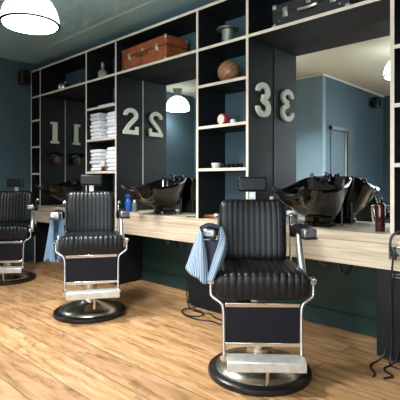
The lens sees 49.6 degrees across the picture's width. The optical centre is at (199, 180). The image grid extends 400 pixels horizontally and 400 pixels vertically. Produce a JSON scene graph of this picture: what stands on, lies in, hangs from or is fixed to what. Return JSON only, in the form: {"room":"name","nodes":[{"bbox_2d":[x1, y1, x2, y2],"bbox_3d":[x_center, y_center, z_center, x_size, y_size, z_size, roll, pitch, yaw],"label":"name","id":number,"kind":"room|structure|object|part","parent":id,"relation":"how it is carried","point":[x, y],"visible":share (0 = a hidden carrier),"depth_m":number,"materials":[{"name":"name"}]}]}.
{"room":"salon","nodes":[
{"label":"salon","id":0,"kind":"room"},
{"bbox_2d":[0,58,43,264],"bbox_3d":[-4.112,-0.265,4.501,0.100,2.830,5.530,0,0,43],"label":"wall","id":1,"kind":"structure","parent":0,"point":[15,99],"depth_m":6.05,"materials":[{"name":"blue paint"}]},
{"bbox_2d":[18,69,30,85],"bbox_3d":[-2.461,-1.440,6.043,0.177,0.200,0.140,0,0,43],"label":"loudspeaker","id":2,"kind":"object","parent":1,"relation":"attached to","point":[24,76],"visible":1,"depth_m":5.98,"materials":[{"name":"black plastic"}]},
{"bbox_2d":[0,0,217,65],"bbox_3d":[0.212,-1.720,3.157,8.230,0.080,1.740,0,0,43],"label":"ceiling","id":3,"kind":"structure","parent":0,"point":[85,25],"depth_m":4.71,"materials":[{"name":"teal"}]},
{"bbox_2d":[0,0,60,34],"bbox_3d":[-1.353,-1.452,3.453,0.460,0.454,0.460,0,0,43],"label":"pendant lamp","id":4,"kind":"object","parent":3,"relation":"hanging from","point":[39,17],"visible":1,"depth_m":3.32,"materials":[{"name":"white"}]},
{"bbox_3d":[-1.353,-1.371,3.453,0.447,0.242,0.447,0,0,43],"label":"lamp shade","id":5,"kind":"part","parent":4,"relation":"part of","materials":[{"name":"white"}]},
{"bbox_2d":[1,15,57,34],"bbox_3d":[-1.353,-1.238,3.453,0.432,0.026,0.432,0,0,43],"label":"diffuser","id":6,"kind":"object","parent":4,"relation":"attached to","point":[29,24],"depth_m":3.40,"materials":[{"name":"white"}]},
{"bbox_2d":[0,260,399,399],"bbox_3d":[-1.158,1.190,1.708,8.230,0.080,5.730,0,0,43],"label":"floor","id":7,"kind":"structure","parent":0,"point":[153,351],"depth_m":2.89,"materials":[{"name":"brown wood"}]},
{"bbox_2d":[0,179,38,285],"bbox_3d":[-2.235,0.561,5.048,0.660,1.179,0.660,0,0,-8],"label":"barber chair","id":8,"kind":"object","parent":7,"relation":"on","point":[17,208],"visible":1,"depth_m":4.97,"materials":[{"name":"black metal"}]},
{"bbox_3d":[-2.195,0.899,4.833,0.410,0.022,0.024,0,0,-8],"label":"pad rail","id":9,"kind":"part","parent":8,"relation":"part of","materials":[{"name":"silver metal"}]},
{"bbox_3d":[-2.195,0.683,4.837,0.410,0.023,0.024,0,0,-8],"label":"pad rail","id":10,"kind":"part","parent":8,"relation":"part of","materials":[{"name":"silver metal"}]},
{"bbox_3d":[-2.270,0.329,5.295,0.437,0.419,0.151,0,0,-8],"label":"backrest","id":11,"kind":"part","parent":8,"relation":"part of","materials":[{"name":"black leather"}]},
{"bbox_3d":[-2.226,0.586,5.070,0.522,0.184,0.500,0,0,-8],"label":"seat","id":12,"kind":"part","parent":8,"relation":"part of","materials":[{"name":"black leather"}]},
{"bbox_3d":[-1.955,0.765,4.879,0.107,0.432,0.038,0,0,-39],"label":"frame","id":13,"kind":"part","parent":8,"relation":"part of","materials":[{"name":"silver metal"}]},
{"bbox_2d":[49,175,129,323],"bbox_3d":[-0.954,0.546,3.777,0.660,1.209,0.660,0,0,-14],"label":"barber chair","id":14,"kind":"object","parent":7,"relation":"on","point":[90,244],"visible":0.96,"depth_m":3.60,"materials":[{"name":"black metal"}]},
{"bbox_2d":[43,212,65,262],"bbox_3d":[-1.204,0.471,3.639,0.185,0.412,0.146,0,0,-37],"label":"cape","id":15,"kind":"object","parent":14,"relation":"hanging from","point":[56,228],"visible":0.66,"depth_m":3.61,"materials":[{"name":"blue fabric"}]},
{"bbox_3d":[-1.130,0.705,3.524,0.107,0.432,0.038,0,0,18],"label":"frame","id":16,"kind":"part","parent":14,"relation":"part of","materials":[{"name":"silver metal"}]},
{"bbox_3d":[-1.014,0.304,4.019,0.437,0.419,0.151,0,0,-14],"label":"backrest","id":17,"kind":"part","parent":14,"relation":"part of","materials":[{"name":"black leather"}]},
{"bbox_3d":[-0.947,0.538,3.800,0.522,0.184,0.500,0,0,-14],"label":"seat","id":18,"kind":"part","parent":14,"relation":"part of","materials":[{"name":"black leather"}]},
{"bbox_3d":[-0.891,0.834,3.568,0.410,0.022,0.024,0,0,-14],"label":"pad rail","id":19,"kind":"part","parent":14,"relation":"part of","materials":[{"name":"silver metal"}]},
{"bbox_3d":[-0.891,0.619,3.572,0.410,0.023,0.024,0,0,-14],"label":"pad rail","id":20,"kind":"part","parent":14,"relation":"part of","materials":[{"name":"silver metal"}]},
{"bbox_3d":[-0.657,0.705,3.638,0.107,0.432,0.038,0,0,-45],"label":"frame","id":21,"kind":"part","parent":14,"relation":"part of","materials":[{"name":"silver metal"}]},
{"bbox_2d":[116,234,141,283],"bbox_3d":[-1.045,0.859,5.131,0.670,0.583,0.360,0,0,43],"label":"base cabinet","id":22,"kind":"object","parent":7,"relation":"on","point":[130,261],"visible":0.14,"depth_m":4.93,"materials":[{"name":"black wood"}]},
{"bbox_2d":[181,307,221,324],"bbox_3d":[0.074,1.137,3.630,0.651,0.027,0.231,0,0,43],"label":"cable","id":23,"kind":"object","parent":7,"relation":"on","point":[189,308],"visible":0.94,"depth_m":3.65,"materials":[{"name":"black plastic"}]},
{"bbox_2d":[186,244,221,320],"bbox_3d":[0.138,0.872,3.717,0.834,0.564,0.208,0,0,39],"label":"cable","id":24,"kind":"object","parent":7,"relation":"on","point":[187,244],"visible":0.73,"depth_m":4.01,"materials":[{"name":"black plastic"}]},
{"bbox_2d":[34,205,399,270],"bbox_3d":[-0.259,0.745,4.391,5.610,0.809,0.390,0,0,43],"label":"countertop","id":25,"kind":"structure","parent":7,"relation":"on","point":[364,246],"depth_m":3.17,"materials":[{"name":"brown wood"}]},
{"bbox_3d":[-2.200,0.857,6.224,0.030,0.584,0.358,0,0,43],"label":"support panel","id":26,"kind":"part","parent":25,"relation":"part of","materials":[{"name":"black wood"}]},
{"bbox_2d":[35,176,85,206],"bbox_3d":[-1.784,0.135,5.624,0.459,0.411,0.626,0,0,43],"label":"washbasin","id":27,"kind":"object","parent":25,"relation":"in","point":[60,191],"visible":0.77,"depth_m":5.50,"materials":[{"name":"black ceramic"}]},
{"bbox_3d":[-1.783,0.116,5.624,0.458,0.307,0.624,0,0,43],"label":"bowl","id":28,"kind":"part","parent":27,"relation":"part of","materials":[{"name":"black ceramic"}]},
{"bbox_2d":[125,194,131,211],"bbox_3d":[-0.792,0.244,4.784,0.072,0.190,0.078,0,0,-10],"label":"spray bottle","id":29,"kind":"object","parent":25,"relation":"on","point":[128,204],"visible":0.88,"depth_m":4.76,"materials":[{"name":"blue plastic"}]},
{"bbox_2d":[132,200,136,211],"bbox_3d":[-0.716,0.274,4.737,0.052,0.132,0.052,0,0,43],"label":"bottle","id":30,"kind":"object","parent":25,"relation":"on","point":[134,204],"visible":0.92,"depth_m":4.72,"materials":[{"name":"grey plastic"}]},
{"bbox_2d":[121,174,186,214],"bbox_3d":[-0.472,0.135,4.383,0.459,0.411,0.626,0,0,43],"label":"washbasin","id":31,"kind":"object","parent":25,"relation":"in","point":[164,194],"visible":1,"depth_m":4.33,"materials":[{"name":"black ceramic"}]},
{"bbox_2d":[164,174,176,181],"bbox_3d":[-0.309,-0.030,4.527,0.056,0.081,0.171,0,0,43],"label":"tap","id":32,"kind":"object","parent":31,"relation":"on","point":[174,178],"depth_m":4.54,"materials":[{"name":"silver metal"}]},
{"bbox_2d":[175,241,182,249],"bbox_3d":[-0.214,0.630,4.390,0.109,0.133,0.038,0,0,36],"label":"hose","id":33,"kind":"object","parent":25,"relation":"attached to","point":[176,245],"visible":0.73,"depth_m":4.38,"materials":[{"name":"black plastic"}]},
{"bbox_2d":[204,214,214,217],"bbox_3d":[0.111,0.320,3.950,0.201,0.036,0.044,0,0,28],"label":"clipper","id":34,"kind":"object","parent":25,"relation":"on","point":[205,215],"visible":0.46,"depth_m":3.94,"materials":[{"name":"orange metal"}]},
{"bbox_2d":[31,0,399,234],"bbox_3d":[-0.250,-0.611,4.390,5.600,1.902,0.376,0,0,43],"label":"shelving unit","id":35,"kind":"object","parent":25,"relation":"on","point":[260,40],"visible":0.86,"depth_m":4.04,"materials":[{"name":"black wood"}]},
{"bbox_2d":[50,122,58,143],"bbox_3d":[-2.049,-0.680,6.110,0.026,0.300,0.126,0,0,43],"label":"number sign","id":36,"kind":"object","parent":35,"relation":"attached to","point":[54,124],"visible":1,"depth_m":6.09,"materials":[{"name":"paint"}]},
{"bbox_2d":[47,151,64,163],"bbox_3d":[-2.025,-0.329,6.078,0.248,0.179,0.128,0,0,-41],"label":"wall holder","id":37,"kind":"object","parent":35,"relation":"attached to","point":[54,156],"visible":1,"depth_m":6.06,"materials":[{"name":"black plastic"}]},
{"bbox_3d":[-2.058,-0.340,6.117,0.012,0.120,0.140,0,0,43],"label":"hook plate","id":38,"kind":"part","parent":37,"relation":"part of","materials":[{"name":"black plastic"}]},
{"bbox_2d":[57,81,68,89],"bbox_3d":[-1.840,-1.270,5.803,0.140,0.153,0.110,0,0,8],"label":"ornament","id":39,"kind":"object","parent":35,"relation":"on","point":[64,84],"visible":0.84,"depth_m":5.76,"materials":[{"name":"silver metal"}]},
{"bbox_2d":[91,136,107,138],"bbox_3d":[-1.153,-0.512,5.226,0.190,0.042,0.264,0,0,43],"label":"folded towel","id":40,"kind":"object","parent":35,"relation":"on","point":[94,137],"visible":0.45,"depth_m":5.11,"materials":[{"name":"white fabric"}]},
{"bbox_2d":[90,132,107,136],"bbox_3d":[-1.161,-0.557,5.234,0.190,0.042,0.264,0,0,43],"label":"folded towel","id":41,"kind":"object","parent":40,"relation":"on","point":[95,133],"visible":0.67,"depth_m":5.13,"materials":[{"name":"white fabric"}]},
{"bbox_2d":[90,128,107,132],"bbox_3d":[-1.165,-0.603,5.232,0.264,0.042,0.190,0,0,-44],"label":"folded towel","id":42,"kind":"object","parent":41,"relation":"on","point":[96,129],"visible":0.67,"depth_m":5.13,"materials":[{"name":"white fabric"}]},
{"bbox_2d":[90,124,108,128],"bbox_3d":[-1.163,-0.648,5.220,0.190,0.042,0.264,0,0,41],"label":"folded towel","id":43,"kind":"object","parent":42,"relation":"on","point":[96,125],"visible":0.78,"depth_m":5.12,"materials":[{"name":"white fabric"}]},
{"bbox_2d":[91,120,107,124],"bbox_3d":[-1.154,-0.694,5.231,0.264,0.042,0.190,0,0,-45],"label":"folded towel","id":44,"kind":"object","parent":43,"relation":"on","point":[99,121],"visible":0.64,"depth_m":5.12,"materials":[{"name":"white fabric"}]},
{"bbox_2d":[90,116,107,120],"bbox_3d":[-1.165,-0.740,5.223,0.264,0.042,0.190,0,0,-45],"label":"folded towel","id":45,"kind":"object","parent":44,"relation":"on","point":[98,118],"visible":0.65,"depth_m":5.12,"materials":[{"name":"white fabric"}]},
{"bbox_2d":[90,113,107,117],"bbox_3d":[-1.163,-0.785,5.235,0.190,0.042,0.264,0,0,44],"label":"folded towel","id":46,"kind":"object","parent":45,"relation":"on","point":[95,114],"visible":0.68,"depth_m":5.13,"materials":[{"name":"white fabric"}]},
{"bbox_2d":[91,168,107,170],"bbox_3d":[-1.158,-0.134,5.224,0.263,0.041,0.190,0,0,-44],"label":"folded towel","id":47,"kind":"object","parent":35,"relation":"on","point":[92,169],"visible":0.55,"depth_m":5.13,"materials":[{"name":"white fabric"}]},
{"bbox_2d":[92,164,108,167],"bbox_3d":[-1.147,-0.178,5.231,0.263,0.041,0.190,0,0,-44],"label":"folded towel","id":48,"kind":"object","parent":47,"relation":"on","point":[94,165],"visible":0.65,"depth_m":5.14,"materials":[{"name":"white fabric"}]},
{"bbox_2d":[90,160,108,163],"bbox_3d":[-1.169,-0.222,5.228,0.190,0.041,0.263,0,0,42],"label":"folded towel","id":49,"kind":"object","parent":48,"relation":"on","point":[97,161],"visible":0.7,"depth_m":5.12,"materials":[{"name":"white fabric"}]},
{"bbox_2d":[91,157,106,160],"bbox_3d":[-1.157,-0.266,5.230,0.263,0.041,0.190,0,0,-45],"label":"folded towel","id":50,"kind":"object","parent":49,"relation":"on","point":[92,158],"visible":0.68,"depth_m":5.12,"materials":[{"name":"white fabric"}]},
{"bbox_2d":[91,153,106,156],"bbox_3d":[-1.159,-0.310,5.238,0.263,0.041,0.190,0,0,-44],"label":"folded towel","id":51,"kind":"object","parent":50,"relation":"on","point":[94,154],"visible":0.63,"depth_m":5.13,"materials":[{"name":"white fabric"}]},
{"bbox_2d":[90,149,107,152],"bbox_3d":[-1.164,-0.354,5.230,0.190,0.041,0.263,0,0,41],"label":"folded towel","id":52,"kind":"object","parent":51,"relation":"on","point":[96,150],"visible":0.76,"depth_m":5.12,"materials":[{"name":"white fabric"}]},
{"bbox_3d":[-1.016,-0.100,5.115,0.571,0.025,0.376,0,0,43],"label":"shelf","id":53,"kind":"part","parent":35,"relation":"part of","materials":[{"name":"beige wood"}]},
{"bbox_3d":[-1.016,-0.477,5.115,0.571,0.025,0.376,0,0,43],"label":"shelf","id":54,"kind":"part","parent":35,"relation":"part of","materials":[{"name":"beige wood"}]},
{"bbox_3d":[-1.016,-0.847,5.115,0.571,0.025,0.376,0,0,43],"label":"shelf","id":55,"kind":"part","parent":35,"relation":"part of","materials":[{"name":"beige wood"}]},
{"bbox_2d":[98,62,107,77],"bbox_3d":[-1.159,-1.306,5.156,0.111,0.223,0.111,0,0,-24],"label":"decanter","id":56,"kind":"object","parent":35,"relation":"on","point":[102,72],"visible":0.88,"depth_m":5.11,"materials":[{"name":"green glass"}]},
{"bbox_2d":[100,160,105,170],"bbox_3d":[-1.123,-0.178,5.019,0.072,0.130,0.072,0,0,43],"label":"brush","id":57,"kind":"object","parent":35,"relation":"on","point":[102,162],"visible":0.88,"depth_m":5.00,"materials":[{"name":"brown wood"}]},
{"bbox_2d":[123,108,138,134],"bbox_3d":[-0.780,-0.675,4.887,0.026,0.295,0.210,0,0,43],"label":"number sign","id":58,"kind":"object","parent":35,"relation":"attached to","point":[133,120],"visible":1,"depth_m":4.88,"materials":[{"name":"metal"}]},
{"bbox_2d":[122,34,188,70],"bbox_3d":[-0.506,-1.321,4.618,0.339,0.257,0.775,0,0,-44],"label":"suitcase","id":59,"kind":"object","parent":35,"relation":"on","point":[164,46],"visible":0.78,"depth_m":4.42,"materials":[{"name":"brown leather"}]},
{"bbox_3d":[-0.494,-1.401,4.630,0.300,0.095,0.770,0,0,-44],"label":"lid","id":60,"kind":"part","parent":59,"relation":"part of","materials":[{"name":"brown leather"}]},
{"bbox_3d":[-0.250,-1.180,4.390,5.600,0.025,0.376,0,0,43],"label":"long shelf","id":61,"kind":"part","parent":35,"relation":"part of","materials":[{"name":"wood"}]},
{"bbox_2d":[211,163,220,167],"bbox_3d":[0.143,-0.137,3.856,0.086,0.047,0.086,0,0,43],"label":"bowl","id":62,"kind":"object","parent":35,"relation":"on","point":[214,165],"visible":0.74,"depth_m":3.82,"materials":[{"name":"white ceramic"}]},
{"bbox_3d":[0.309,-0.100,3.862,0.539,0.025,0.376,0,0,43],"label":"shelf","id":63,"kind":"part","parent":35,"relation":"part of","materials":[{"name":"beige wood"}]},
{"bbox_3d":[0.309,-0.477,3.862,0.539,0.025,0.376,0,0,43],"label":"shelf","id":64,"kind":"part","parent":35,"relation":"part of","materials":[{"name":"beige wood"}]},
{"bbox_3d":[0.309,-0.847,3.862,0.539,0.025,0.376,0,0,43],"label":"shelf","id":65,"kind":"part","parent":35,"relation":"part of","materials":[{"name":"beige wood"}]},
{"bbox_2d":[217,113,228,123],"bbox_3d":[0.205,-0.544,3.841,0.057,0.108,0.106,0,0,-39],"label":"alarm clock","id":66,"kind":"object","parent":35,"relation":"on","point":[222,118],"visible":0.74,"depth_m":3.81,"materials":[{"name":"red plastic"}]},
{"bbox_2d":[216,25,238,41],"bbox_3d":[0.247,-1.269,3.827,0.204,0.152,0.204,0,0,43],"label":"hat","id":67,"kind":"object","parent":35,"relation":"on","point":[227,31],"visible":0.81,"depth_m":3.78,"materials":[{"name":"fabric"}]},
{"bbox_2d":[217,60,239,80],"bbox_3d":[0.254,-0.960,3.820,0.200,0.200,0.200,0,0,43],"label":"ball","id":68,"kind":"object","parent":35,"relation":"on","point":[227,70],"visible":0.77,"depth_m":3.74,"materials":[{"name":"brown leather"}]},
{"bbox_2d":[255,82,270,116],"bbox_3d":[0.532,-0.682,3.644,0.026,0.291,0.202,0,0,43],"label":"number sign","id":69,"kind":"object","parent":35,"relation":"attached to","point":[262,85],"visible":1,"depth_m":3.64,"materials":[{"name":"metal"}]},
{"bbox_2d":[272,0,365,26],"bbox_3d":[0.891,-1.288,3.297,0.640,0.192,0.339,0,0,43],"label":"suitcase","id":70,"kind":"object","parent":35,"relation":"on","point":[292,10],"visible":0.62,"depth_m":3.23,"materials":[{"name":"black leather"}]},
{"bbox_3d":[0.789,-1.284,3.188,0.178,0.037,0.041,0,0,43],"label":"handle","id":71,"kind":"part","parent":70,"relation":"part of","materials":[{"name":"silver metal"}]},
{"bbox_3d":[0.903,-1.348,3.309,0.635,0.070,0.300,0,0,43],"label":"lid","id":72,"kind":"part","parent":70,"relation":"part of","materials":[{"name":"black"}]},
{"bbox_3d":[1.561,-0.477,2.677,0.565,0.025,0.376,0,0,43],"label":"shelf","id":73,"kind":"part","parent":35,"relation":"part of","materials":[{"name":"beige wood"}]},
{"bbox_3d":[1.561,-0.847,2.677,0.565,0.025,0.376,0,0,43],"label":"shelf","id":74,"kind":"part","parent":35,"relation":"part of","materials":[{"name":"beige wood"}]},
{"bbox_3d":[-0.910,-0.135,5.010,0.264,0.043,0.190,0,0,-45],"label":"folded towel","id":75,"kind":"object","parent":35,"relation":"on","visible":0},
{"bbox_3d":[-0.908,-0.181,4.999,0.264,0.043,0.190,0,0,-44],"label":"folded towel","id":76,"kind":"object","parent":75,"relation":"on","visible":0},
{"bbox_2d":[106,159,114,162],"bbox_3d":[-0.921,-0.227,4.999,0.190,0.043,0.264,0,0,42],"label":"folded towel","id":77,"kind":"object","parent":76,"relation":"on","point":[107,160],"visible":0.34,"depth_m":4.91,"materials":[{"name":"white fabric"}]},
{"bbox_2d":[106,155,114,158],"bbox_3d":[-0.924,-0.273,4.995,0.264,0.043,0.190,0,0,-44],"label":"folded towel","id":78,"kind":"object","parent":77,"relation":"on","point":[107,156],"visible":0.4,"depth_m":4.90,"materials":[{"name":"white fabric"}]},
{"bbox_2d":[107,151,114,154],"bbox_3d":[-0.915,-0.319,5.005,0.190,0.043,0.264,0,0,44],"label":"folded towel","id":79,"kind":"object","parent":78,"relation":"on","point":[108,152],"visible":0.34,"depth_m":4.92,"materials":[{"name":"white fabric"}]},
{"bbox_2d":[107,147,114,150],"bbox_3d":[-0.909,-0.365,4.995,0.190,0.043,0.264,0,0,43],"label":"folded towel","id":80,"kind":"object","parent":79,"relation":"on","point":[108,148],"visible":0.36,"depth_m":4.91,"materials":[{"name":"white fabric"}]},
{"bbox_3d":[-0.911,-0.511,5.004,0.190,0.040,0.263,0,0,43],"label":"folded towel","id":81,"kind":"object","parent":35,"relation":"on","visible":0},
{"bbox_2d":[106,130,114,134],"bbox_3d":[-0.918,-0.554,4.998,0.190,0.040,0.263,0,0,41],"label":"folded towel","id":82,"kind":"object","parent":81,"relation":"on","point":[112,131],"visible":0.33,"depth_m":4.91,"materials":[{"name":"white fabric"}]},
{"bbox_3d":[-0.906,-0.597,5.001,0.190,0.040,0.263,0,0,44],"label":"folded towel","id":83,"kind":"object","parent":82,"relation":"on","visible":0},
{"bbox_2d":[106,122,114,126],"bbox_3d":[-0.923,-0.640,4.996,0.190,0.040,0.263,0,0,42],"label":"folded towel","id":84,"kind":"object","parent":83,"relation":"on","point":[108,124],"visible":0.37,"depth_m":4.91,"materials":[{"name":"white fabric"}]},
{"bbox_3d":[-0.911,-0.683,4.995,0.190,0.040,0.263,0,0,41],"label":"folded towel","id":85,"kind":"object","parent":84,"relation":"on","visible":0},
{"bbox_2d":[106,115,114,119],"bbox_3d":[-0.924,-0.726,5.001,0.190,0.040,0.263,0,0,41],"label":"folded towel","id":86,"kind":"object","parent":85,"relation":"on","point":[111,116],"visible":0.38,"depth_m":4.91,"materials":[{"name":"white fabric"}]},
{"bbox_2d":[287,210,297,223],"bbox_3d":[0.744,0.289,3.494,0.088,0.100,0.088,0,0,43],"label":"jar","id":87,"kind":"object","parent":25,"relation":"on","point":[294,220],"visible":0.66,"depth_m":3.46,"materials":[{"name":"clear glass"}]},
{"bbox_3d":[0.744,0.255,3.494,0.088,0.030,0.088,0,0,43],"label":"lid","id":88,"kind":"part","parent":87,"relation":"part of","materials":[{"name":"white metal"}]},
{"bbox_2d":[271,172,351,226],"bbox_3d":[0.803,0.135,3.178,0.459,0.411,0.626,0,0,43],"label":"washbasin","id":89,"kind":"object","parent":25,"relation":"in","point":[319,199],"visible":1,"depth_m":3.13,"materials":[{"name":"black ceramic"}]},
{"bbox_2d":[320,172,332,181],"bbox_3d":[0.966,-0.030,3.321,0.056,0.081,0.171,0,0,43],"label":"tap","id":90,"kind":"object","parent":89,"relation":"on","point":[329,177],"depth_m":3.34,"materials":[{"name":"silver metal"}]},
{"bbox_3d":[1.069,0.239,3.276,0.028,0.202,0.018,0,0,43],"label":"support leg","id":91,"kind":"part","parent":89,"relation":"part of","materials":[{"name":"black plastic"}]},
{"bbox_2d":[319,260,326,267],"bbox_3d":[0.931,0.609,3.286,0.032,0.091,0.081,0,0,-25],"label":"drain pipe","id":92,"kind":"object","parent":25,"relation":"attached to","point":[322,263],"visible":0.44,"depth_m":3.27,"materials":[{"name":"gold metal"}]},
{"bbox_2d":[337,263,351,275],"bbox_3d":[1.061,0.630,3.184,0.109,0.133,0.038,0,0,36],"label":"hose","id":93,"kind":"object","parent":25,"relation":"attached to","point":[347,272],"visible":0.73,"depth_m":3.17,"materials":[{"name":"black plastic"}]},
{"bbox_2d":[372,192,384,231],"bbox_3d":[1.212,0.208,2.928,0.076,0.263,0.064,0,0,43],"label":"bottle","id":94,"kind":"object","parent":25,"relation":"on","point":[379,207],"visible":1,"depth_m":2.90,"materials":[{"name":"brown glass"}]},
{"bbox_2d":[389,246,399,260],"bbox_3d":[1.226,0.453,2.686,0.120,0.085,0.048,0,0,43],"label":"power socket","id":95,"kind":"object","parent":25,"relation":"attached to","point":[396,250],"visible":0.92,"depth_m":2.69,"materials":[{"name":"silver metal"}]},
{"bbox_2d":[389,258,399,369],"bbox_3d":[1.228,0.808,2.656,0.062,0.688,0.165,0,0,-33],"label":"cable","id":96,"kind":"object","parent":95,"relation":"hanging from","point":[392,264],"visible":1,"depth_m":2.72,"materials":[{"name":"black plastic"}]},
{"bbox_2d":[389,230,399,252],"bbox_3d":[1.245,0.373,2.653,0.163,0.180,0.026,0,0,35],"label":"cable","id":97,"kind":"object","parent":95,"relation":"attached to","point":[398,231],"visible":1,"depth_m":2.69,"materials":[{"name":"black plastic"}]},
{"bbox_2d":[188,243,250,312],"bbox_3d":[0.223,0.859,3.932,0.580,0.583,0.360,0,0,43],"label":"base cabinet","id":98,"kind":"object","parent":7,"relation":"on","point":[198,292],"visible":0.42,"depth_m":3.88,"materials":[{"name":"black wood"}]},
{"bbox_2d":[202,177,317,396],"bbox_3d":[0.339,0.561,2.605,0.660,1.179,0.660,0,0,2],"label":"barber chair","id":99,"kind":"object","parent":7,"relation":"on","point":[255,268],"visible":0.94,"depth_m":2.39,"materials":[{"name":"black leather"}]},
{"bbox_2d":[185,223,226,283],"bbox_3d":[0.036,0.407,2.504,0.242,0.326,0.254,0,0,2],"label":"towel","id":100,"kind":"object","parent":99,"relation":"on","point":[206,256],"visible":0.98,"depth_m":2.42,"materials":[{"name":"blue fabric"}]},
{"bbox_3d":[0.101,0.765,2.408,0.107,0.432,0.038,0,0,33],"label":"frame","id":101,"kind":"part","parent":99,"relation":"part of","materials":[{"name":"silver metal"}]},
{"bbox_3d":[0.354,0.150,2.927,0.044,0.200,0.014,0,0,2],"label":"headrest post","id":102,"kind":"part","parent":99,"relation":"part of","materials":[{"name":"silver metal"}]},
{"bbox_3d":[0.345,0.329,2.854,0.437,0.419,0.151,0,0,2],"label":"backrest","id":103,"kind":"part","parent":99,"relation":"part of","materials":[{"name":"black leather"}]},
{"bbox_3d":[0.352,0.586,2.625,0.522,0.184,0.500,0,0,2],"label":"seat","id":104,"kind":"part","parent":99,"relation":"part of","materials":[{"name":"black leather"}]},
{"bbox_3d":[0.344,0.683,2.390,0.410,0.023,0.024,0,0,2],"label":"pad rail","id":105,"kind":"part","parent":99,"relation":"part of","materials":[{"name":"silver metal"}]},
{"bbox_3d":[0.344,0.899,2.386,0.410,0.022,0.024,0,0,2],"label":"pad rail","id":106,"kind":"part","parent":99,"relation":"part of","materials":[{"name":"silver metal"}]},
{"bbox_3d":[0.588,0.765,2.392,0.107,0.432,0.038,0,0,-29],"label":"frame","id":107,"kind":"part","parent":99,"relation":"part of","materials":[{"name":"silver metal"}]},
{"bbox_3d":[0.627,0.558,2.406,0.042,0.041,0.046,0,0,2],"label":"frame knob","id":108,"kind":"part","parent":99,"relation":"part of","materials":[{"name":"silver metal"}]},
{"bbox_2d":[369,348,386,376],"bbox_3d":[1.078,1.104,2.665,0.071,0.091,0.282,0,0,38],"label":"cable","id":109,"kind":"object","parent":7,"relation":"on","point":[382,356],"visible":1,"depth_m":2.72,"materials":[{"name":"black plastic"}]},
{"bbox_2d":[377,269,399,360],"bbox_3d":[1.514,0.859,2.707,0.680,0.583,0.366,0,0,43],"label":"base cabinet","id":110,"kind":"object","parent":7,"relation":"on","point":[383,275],"visible":0.82,"depth_m":2.76,"materials":[{"name":"black wood"}]},
{"bbox_2d":[383,351,399,378],"bbox_3d":[1.143,1.104,2.613,0.074,0.091,0.266,0,0,34],"label":"cable","id":111,"kind":"object","parent":7,"relation":"on","point":[396,359],"visible":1,"depth_m":2.65,"materials":[{"name":"black plastic"}]},
{"bbox_2d":[64,15,377,319],"bbox_3d":[0.776,-0.265,3.753,8.230,2.830,0.100,0,0,43],"label":"wall","id":112,"kind":"structure","parent":0,"point":[355,293],"depth_m":4.04,"materials":[{"name":"teal"}]},
{"bbox_2d":[65,95,85,181],"bbox_3d":[-1.530,-0.414,5.854,1.141,1.504,0.011,0,0,43],"label":"wall mirror","id":113,"kind":"object","parent":112,"relation":"attached to","point":[75,108],"visible":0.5,"depth_m":6.05,"materials":[{"name":"silver glass"}]},
{"bbox_2d":[143,68,195,213],"bbox_3d":[-0.221,-0.414,4.617,1.219,1.504,0.011,0,0,43],"label":"wall mirror","id":114,"kind":"object","parent":112,"relation":"attached to","point":[169,101],"visible":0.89,"depth_m":4.70,"materials":[{"name":"silver glass"}]},
{"bbox_2d":[141,269,376,337],"bbox_3d":[0.736,1.085,3.711,8.030,0.130,0.016,0,0,43],"label":"baseboard","id":115,"kind":"structure","parent":112,"relation":"attached to","point":[341,320],"depth_m":3.46,"materials":[{"name":"teal"}]},
{"bbox_2d":[274,19,389,227],"bbox_3d":[1.057,-0.414,3.408,1.122,1.504,0.011,0,0,43],"label":"wall mirror","id":116,"kind":"object","parent":112,"relation":"attached to","point":[332,91],"visible":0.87,"depth_m":3.37,"materials":[{"name":"silver glass"}]}
]}

